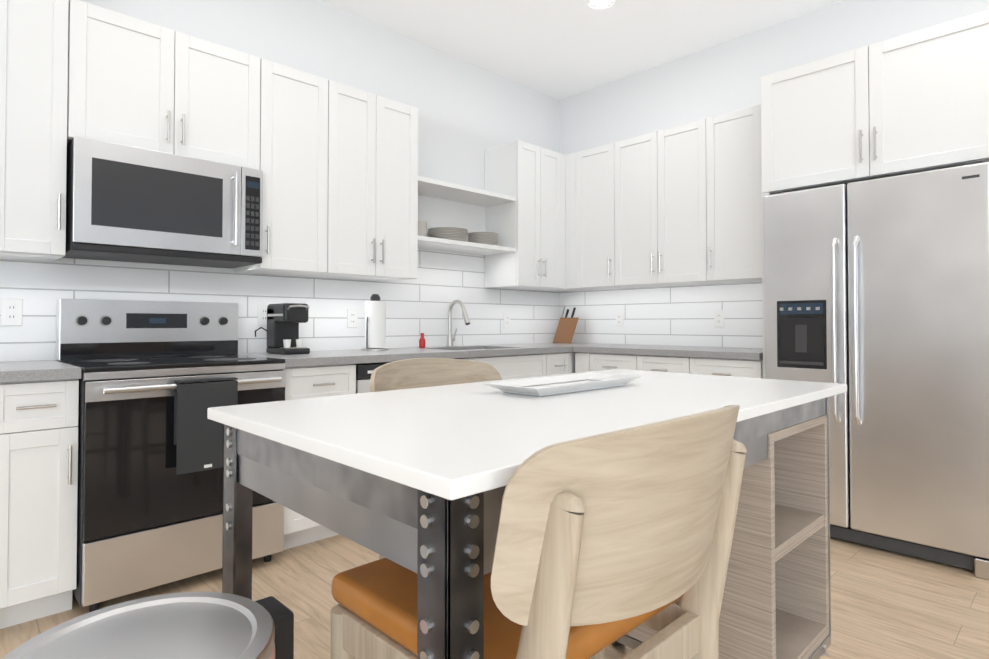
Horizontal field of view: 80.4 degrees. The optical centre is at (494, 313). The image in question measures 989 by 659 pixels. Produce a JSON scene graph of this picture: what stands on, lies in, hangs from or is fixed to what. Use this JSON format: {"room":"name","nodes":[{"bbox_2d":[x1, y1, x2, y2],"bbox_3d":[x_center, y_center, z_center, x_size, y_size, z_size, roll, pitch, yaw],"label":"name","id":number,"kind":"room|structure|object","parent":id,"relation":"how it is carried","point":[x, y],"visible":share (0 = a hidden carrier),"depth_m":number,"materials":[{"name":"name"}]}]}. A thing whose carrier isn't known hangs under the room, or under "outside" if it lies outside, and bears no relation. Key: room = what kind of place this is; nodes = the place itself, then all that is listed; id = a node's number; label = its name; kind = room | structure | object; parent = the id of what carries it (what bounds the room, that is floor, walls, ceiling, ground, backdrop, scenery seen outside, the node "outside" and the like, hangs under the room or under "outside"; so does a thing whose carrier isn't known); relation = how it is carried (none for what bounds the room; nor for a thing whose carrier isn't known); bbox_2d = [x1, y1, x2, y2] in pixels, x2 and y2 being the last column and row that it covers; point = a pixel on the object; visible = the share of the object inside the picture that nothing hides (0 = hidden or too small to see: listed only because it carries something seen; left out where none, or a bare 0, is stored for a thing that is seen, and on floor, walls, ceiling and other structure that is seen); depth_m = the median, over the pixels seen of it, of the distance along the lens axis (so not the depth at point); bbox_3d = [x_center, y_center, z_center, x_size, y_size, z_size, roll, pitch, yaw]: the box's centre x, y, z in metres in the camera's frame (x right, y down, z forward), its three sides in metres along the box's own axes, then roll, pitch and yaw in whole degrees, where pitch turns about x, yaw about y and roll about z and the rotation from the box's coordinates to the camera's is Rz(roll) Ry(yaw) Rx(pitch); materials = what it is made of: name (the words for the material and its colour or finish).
{"room":"kitchen","nodes":[
{"label":"kitchen","id":0,"kind":"room"},
{"bbox_2d":[0,0,559,361],"bbox_3d":[-1.940,-0.388,2.719,7.120,3.020,0.120,1,-1,-44],"label":"wall","id":1,"kind":"structure","parent":0,"point":[469,114],"depth_m":3.68,"materials":[{"name":"white tile"}]},
{"bbox_2d":[0,299,22,325],"bbox_3d":[-2.064,-0.006,2.502,0.072,0.116,0.007,1,-1,-44],"label":"electrical outlet","id":2,"kind":"object","parent":1,"relation":"attached to","point":[11,312],"visible":1,"depth_m":2.50,"materials":[{"name":"white plastic"}]},
{"bbox_2d":[0,0,75,261],"bbox_3d":[-1.954,-0.948,2.384,0.306,1.430,0.350,1,-1,-44],"label":"upper cabinet","id":3,"kind":"object","parent":1,"relation":"attached to","point":[36,36],"depth_m":2.30,"materials":[{"name":"white wood"}]},
{"bbox_2d":[72,0,263,175],"bbox_3d":[-1.565,-0.992,2.764,0.778,0.570,0.350,1,-1,-44],"label":"upper cabinet","id":4,"kind":"object","parent":1,"relation":"attached to","point":[136,82],"depth_m":2.61,"materials":[{"name":"white wood"}]},
{"bbox_2d":[62,136,262,268],"bbox_3d":[-1.528,-0.477,2.722,0.760,0.454,0.444,1,-1,-44],"label":"microwave","id":5,"kind":"object","parent":4,"relation":"attached to","point":[125,203],"visible":0.98,"depth_m":2.55,"materials":[{"name":"grey metal"}]},
{"bbox_2d":[258,304,267,324],"bbox_3d":[-1.283,0.006,3.263,0.072,0.116,0.007,1,-1,-44],"label":"electrical outlet","id":6,"kind":"object","parent":1,"relation":"attached to","point":[262,314],"visible":0.71,"depth_m":3.25,"materials":[{"name":"white plastic"}]},
{"bbox_2d":[233,59,343,277],"bbox_3d":[-1.153,-0.745,3.161,0.488,1.050,0.350,1,-1,-44],"label":"upper cabinet","id":7,"kind":"object","parent":1,"relation":"attached to","point":[303,176],"depth_m":3.07,"materials":[{"name":"white wood"}]},
{"bbox_2d":[347,309,357,327],"bbox_3d":[-0.885,0.028,3.650,0.072,0.116,0.007,1,-1,-44],"label":"electrical outlet","id":8,"kind":"object","parent":1,"relation":"attached to","point":[352,318],"visible":1,"depth_m":3.65,"materials":[{"name":"white plastic"}]},
{"bbox_2d":[328,85,419,281],"bbox_3d":[-0.827,-0.740,3.479,0.661,1.050,0.350,1,-1,-44],"label":"upper cabinet","id":9,"kind":"object","parent":1,"relation":"attached to","point":[349,193],"depth_m":3.39,"materials":[{"name":"white wood"}]},
{"bbox_2d":[504,313,509,327],"bbox_3d":[0.100,0.054,4.609,0.072,0.116,0.007,1,-1,-44],"label":"electrical outlet","id":10,"kind":"object","parent":1,"relation":"attached to","point":[506,320],"visible":1,"depth_m":4.60,"materials":[{"name":"white plastic"}]},
{"bbox_2d":[480,140,567,291],"bbox_3d":[0.241,-0.723,4.518,0.539,1.050,0.350,1,-1,-44],"label":"upper cabinet","id":11,"kind":"object","parent":1,"relation":"attached to","point":[522,201],"depth_m":4.34,"materials":[{"name":"white wood"}]},
{"bbox_2d":[568,289,590,291],"bbox_3d":[0.523,-0.718,4.793,0.459,1.050,0.350,1,-1,-44],"label":"upper cabinet","id":12,"kind":"object","parent":1,"relation":"attached to","point":[569,290],"depth_m":4.83,"materials":[{"name":"white wood"}]},
{"bbox_2d":[418,220,432,236],"bbox_3d":[-0.505,-0.538,3.798,0.129,0.114,0.129,1,-1,-44],"label":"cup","id":13,"kind":"object","parent":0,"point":[422,228],"depth_m":3.76,"materials":[{"name":"grey ceramic"}]},
{"bbox_2d":[433,227,477,242],"bbox_3d":[-0.315,-0.523,3.976,0.269,0.091,0.269,-1,-1,40],"label":"plate","id":14,"kind":"object","parent":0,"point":[464,235],"depth_m":3.87,"materials":[{"name":"grey ceramic"}]},
{"bbox_2d":[478,231,497,245],"bbox_3d":[-0.082,-0.525,4.210,0.212,0.101,0.213,1,-1,-44],"label":"plate","id":15,"kind":"object","parent":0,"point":[489,238],"depth_m":4.12,"materials":[{"name":"grey ceramic"}]},
{"bbox_2d":[0,535,988,658],"bbox_3d":[0.850,1.124,-0.172,7.120,0.100,8.120,1,-1,-44],"label":"floor","id":16,"kind":"structure","parent":0,"point":[886,604],"depth_m":2.28,"materials":[{"name":"beige wood"}]},
{"bbox_2d":[0,379,78,628],"bbox_3d":[-1.858,0.679,2.262,0.312,0.872,0.620,1,-1,-44],"label":"base cabinet","id":17,"kind":"object","parent":16,"relation":"on","point":[39,407],"depth_m":2.08,"materials":[{"name":"white wood"}]},
{"bbox_2d":[0,360,81,382],"bbox_3d":[-1.848,0.219,2.261,0.314,0.040,0.646,1,-1,-44],"label":"countertop","id":18,"kind":"structure","parent":17,"relation":"on","point":[42,371],"depth_m":2.10,"materials":[{"name":"grey stone"}]},
{"bbox_2d":[2,592,293,658],"bbox_3d":[-0.448,0.752,0.719,0.388,0.675,0.318,1,-1,-44],"label":"trash can","id":19,"kind":"object","parent":16,"relation":"on","point":[200,625],"visible":1,"depth_m":0.78,"materials":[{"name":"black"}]},
{"bbox_2d":[56,299,285,611],"bbox_3d":[-1.423,0.528,2.598,0.762,1.185,0.718,1,-1,-44],"label":"range","id":20,"kind":"object","parent":16,"relation":"on","point":[147,517],"visible":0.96,"depth_m":2.33,"materials":[{"name":"grey metal"}]},
{"bbox_2d":[174,377,237,474],"bbox_3d":[-1.163,0.446,2.365,0.230,0.361,0.044,1,-1,-44],"label":"hanging towel","id":21,"kind":"object","parent":20,"relation":"hanging from","point":[198,437],"visible":0.77,"depth_m":2.33,"materials":[{"name":"grey fabric"}]},
{"bbox_2d":[284,363,359,549],"bbox_3d":[-1.054,0.692,3.046,0.383,0.872,0.620,1,-1,-44],"label":"base cabinet","id":22,"kind":"object","parent":16,"relation":"on","point":[301,382],"depth_m":2.82,"materials":[{"name":"white wood"}]},
{"bbox_2d":[238,343,616,366],"bbox_3d":[-0.197,0.246,3.869,2.756,0.040,0.646,1,-1,-44],"label":"countertop","id":23,"kind":"structure","parent":22,"relation":"on","point":[314,358],"depth_m":3.28,"materials":[{"name":"grey stone"}]},
{"bbox_2d":[255,303,309,354],"bbox_3d":[-1.139,0.080,3.148,0.195,0.268,0.309,1,-1,-44],"label":"coffee maker","id":24,"kind":"object","parent":23,"relation":"on","point":[284,320],"visible":1,"depth_m":3.12,"materials":[{"name":"black plastic"}]},
{"bbox_2d":[361,294,388,350],"bbox_3d":[-0.720,0.050,3.537,0.164,0.340,0.164,1,-1,-44],"label":"paper towel holder","id":25,"kind":"object","parent":23,"relation":"on","point":[375,323],"visible":1,"depth_m":3.48,"materials":[{"name":"white paper"}]},
{"bbox_2d":[419,333,424,347],"bbox_3d":[-0.479,0.177,3.882,0.042,0.098,0.042,1,-1,-44],"label":"bottle","id":26,"kind":"object","parent":23,"relation":"on","point":[422,342],"visible":1,"depth_m":3.87,"materials":[{"name":"red"}]},
{"bbox_2d":[446,300,469,346],"bbox_3d":[-0.237,0.065,4.058,0.095,0.327,0.234,1,-1,-44],"label":"faucet","id":27,"kind":"object","parent":23,"relation":"on","point":[450,338],"visible":1,"depth_m":4.09,"materials":[{"name":"silver metal"}]},
{"bbox_2d":[463,347,527,379],"bbox_3d":[-0.150,0.366,3.906,0.628,0.222,0.408,1,-1,-44],"label":"base cabinet","id":28,"kind":"object","parent":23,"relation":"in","point":[509,364],"depth_m":3.72,"materials":[{"name":"white wood"}]},
{"bbox_2d":[553,306,578,342],"bbox_3d":[0.587,0.088,4.832,0.211,0.308,0.100,0,-1,6],"label":"knife block","id":29,"kind":"object","parent":23,"relation":"on","point":[565,330],"visible":1,"depth_m":4.78,"materials":[{"name":"brown wood"}]},
{"bbox_2d":[354,362,389,393],"bbox_3d":[-0.687,0.699,3.380,0.600,0.868,0.596,1,-1,-44],"label":"dishwasher","id":30,"kind":"object","parent":16,"relation":"on","point":[364,371],"visible":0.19,"depth_m":3.00,"materials":[{"name":"grey metal"}]},
{"bbox_2d":[370,358,604,658],"bbox_3d":[-0.038,0.620,1.615,0.498,0.971,0.559,1,-1,-44],"label":"chair","id":31,"kind":"object","parent":16,"relation":"on","point":[412,373],"visible":0.25,"depth_m":1.82,"materials":[{"name":"brown wood"}]},
{"bbox_2d":[207,389,846,658],"bbox_3d":[0.179,0.653,1.357,1.380,0.894,0.755,1,-1,-44],"label":"kitchen island","id":32,"kind":"object","parent":16,"relation":"on","point":[415,480],"depth_m":1.09,"materials":[{"name":"white metal"}]},
{"bbox_2d":[207,369,846,488],"bbox_3d":[0.197,0.195,1.349,1.384,0.022,0.730,1,-1,-44],"label":"island countertop","id":33,"kind":"structure","parent":32,"relation":"on","point":[749,393],"depth_m":0.98,"materials":[{"name":"white stone"}]},
{"bbox_2d":[482,373,641,395],"bbox_3d":[0.179,0.174,1.451,0.420,0.022,0.170,1,-1,-44],"label":"tray","id":34,"kind":"object","parent":33,"relation":"on","point":[550,385],"visible":1,"depth_m":1.45,"materials":[{"name":"white ceramic"}]},
{"bbox_2d":[331,405,747,658],"bbox_3d":[0.072,0.608,0.900,0.498,0.971,0.559,1,-1,-44],"label":"chair","id":35,"kind":"object","parent":16,"relation":"on","point":[604,540],"visible":1,"depth_m":0.68,"materials":[{"name":"brown wood"}]},
{"bbox_2d":[528,351,575,376],"bbox_3d":[0.216,0.713,4.282,0.333,0.872,0.620,1,-1,-44],"label":"base cabinet","id":36,"kind":"object","parent":16,"relation":"on","point":[538,365],"depth_m":4.02,"materials":[{"name":"white wood"}]},
{"bbox_2d":[575,352,584,372],"bbox_3d":[0.860,0.713,4.309,0.620,0.872,0.184,1,-1,-44],"label":"base cabinet","id":37,"kind":"object","parent":16,"relation":"on","point":[579,356],"depth_m":4.14,"materials":[{"name":"white wood"}]},
{"bbox_2d":[585,352,676,372],"bbox_3d":[1.163,0.708,3.998,0.620,0.872,0.802,1,-1,-44],"label":"base cabinet","id":38,"kind":"object","parent":16,"relation":"on","point":[594,361],"depth_m":3.85,"materials":[{"name":"white wood"}]},
{"bbox_2d":[573,344,762,359],"bbox_3d":[1.238,0.247,3.909,0.646,0.040,1.296,1,-1,-44],"label":"countertop","id":39,"kind":"structure","parent":38,"relation":"on","point":[702,353],"depth_m":3.67,"materials":[{"name":"grey stone"}]},
{"bbox_2d":[677,356,762,377],"bbox_3d":[1.529,0.702,3.622,0.620,0.872,0.489,1,-1,-44],"label":"base cabinet","id":40,"kind":"object","parent":16,"relation":"on","point":[733,361],"depth_m":3.40,"materials":[{"name":"white wood"}]},
{"bbox_2d":[761,10,988,378],"bbox_3d":[2.053,-0.097,3.071,0.655,2.450,1.040,1,-1,-44],"label":"cabinet","id":41,"kind":"object","parent":16,"relation":"on","point":[914,102],"visible":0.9,"depth_m":2.85,"materials":[{"name":"white wood"}]},
{"bbox_2d":[764,160,988,579],"bbox_3d":[1.995,0.240,3.009,0.762,1.774,0.936,1,-1,-44],"label":"fridge","id":42,"kind":"object","parent":16,"relation":"on","point":[876,296],"visible":0.9,"depth_m":2.69,"materials":[{"name":"grey metal"}]},
{"bbox_2d":[319,0,843,100],"bbox_3d":[0.850,-1.995,-0.121,7.120,0.100,8.120,1,-1,-44],"label":"ceiling","id":43,"kind":"structure","parent":0,"point":[559,50],"depth_m":3.87,"materials":[{"name":"white paint"}]},
{"bbox_2d":[587,0,615,8],"bbox_3d":[0.644,-1.880,3.516,0.170,0.006,0.170,1,-1,-44],"label":"recessed light","id":44,"kind":"object","parent":43,"relation":"in","point":[599,4],"visible":1,"depth_m":3.55,"materials":[{"name":"white plastic"}]},
{"bbox_2d":[559,0,988,347],"bbox_3d":[3.400,-0.396,2.252,0.120,3.020,8.000,1,-1,-44],"label":"wall","id":45,"kind":"structure","parent":0,"point":[722,78],"depth_m":4.15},
{"bbox_2d":[565,145,628,289],"bbox_3d":[0.854,-0.723,4.532,0.350,1.050,0.518,1,-1,-44],"label":"upper cabinet","id":46,"kind":"object","parent":45,"relation":"attached to","point":[585,169],"depth_m":4.46,"materials":[{"name":"white wood"}]},
{"bbox_2d":[616,312,622,326],"bbox_3d":[0.988,0.044,4.629,0.007,0.116,0.072,1,-1,-44],"label":"electrical outlet","id":47,"kind":"object","parent":45,"relation":"attached to","point":[619,319],"visible":1,"depth_m":4.62,"materials":[{"name":"white plastic"}]},
{"bbox_2d":[605,122,710,288],"bbox_3d":[1.242,-0.729,4.134,0.350,1.050,0.807,1,-1,-44],"label":"upper cabinet","id":48,"kind":"object","parent":45,"relation":"attached to","point":[679,205],"depth_m":4.05,"materials":[{"name":"white wood"}]},
{"bbox_2d":[714,310,723,326],"bbox_3d":[1.553,0.035,4.049,0.007,0.116,0.072,1,-1,-44],"label":"electrical outlet","id":49,"kind":"object","parent":45,"relation":"attached to","point":[718,318],"visible":1,"depth_m":4.05,"materials":[{"name":"white plastic"}]},
{"bbox_2d":[693,104,761,283],"bbox_3d":[1.602,-0.735,3.764,0.350,1.050,0.442,1,-1,-44],"label":"upper cabinet","id":50,"kind":"object","parent":45,"relation":"attached to","point":[727,182],"depth_m":3.66,"materials":[{"name":"white wood"}]}
]}

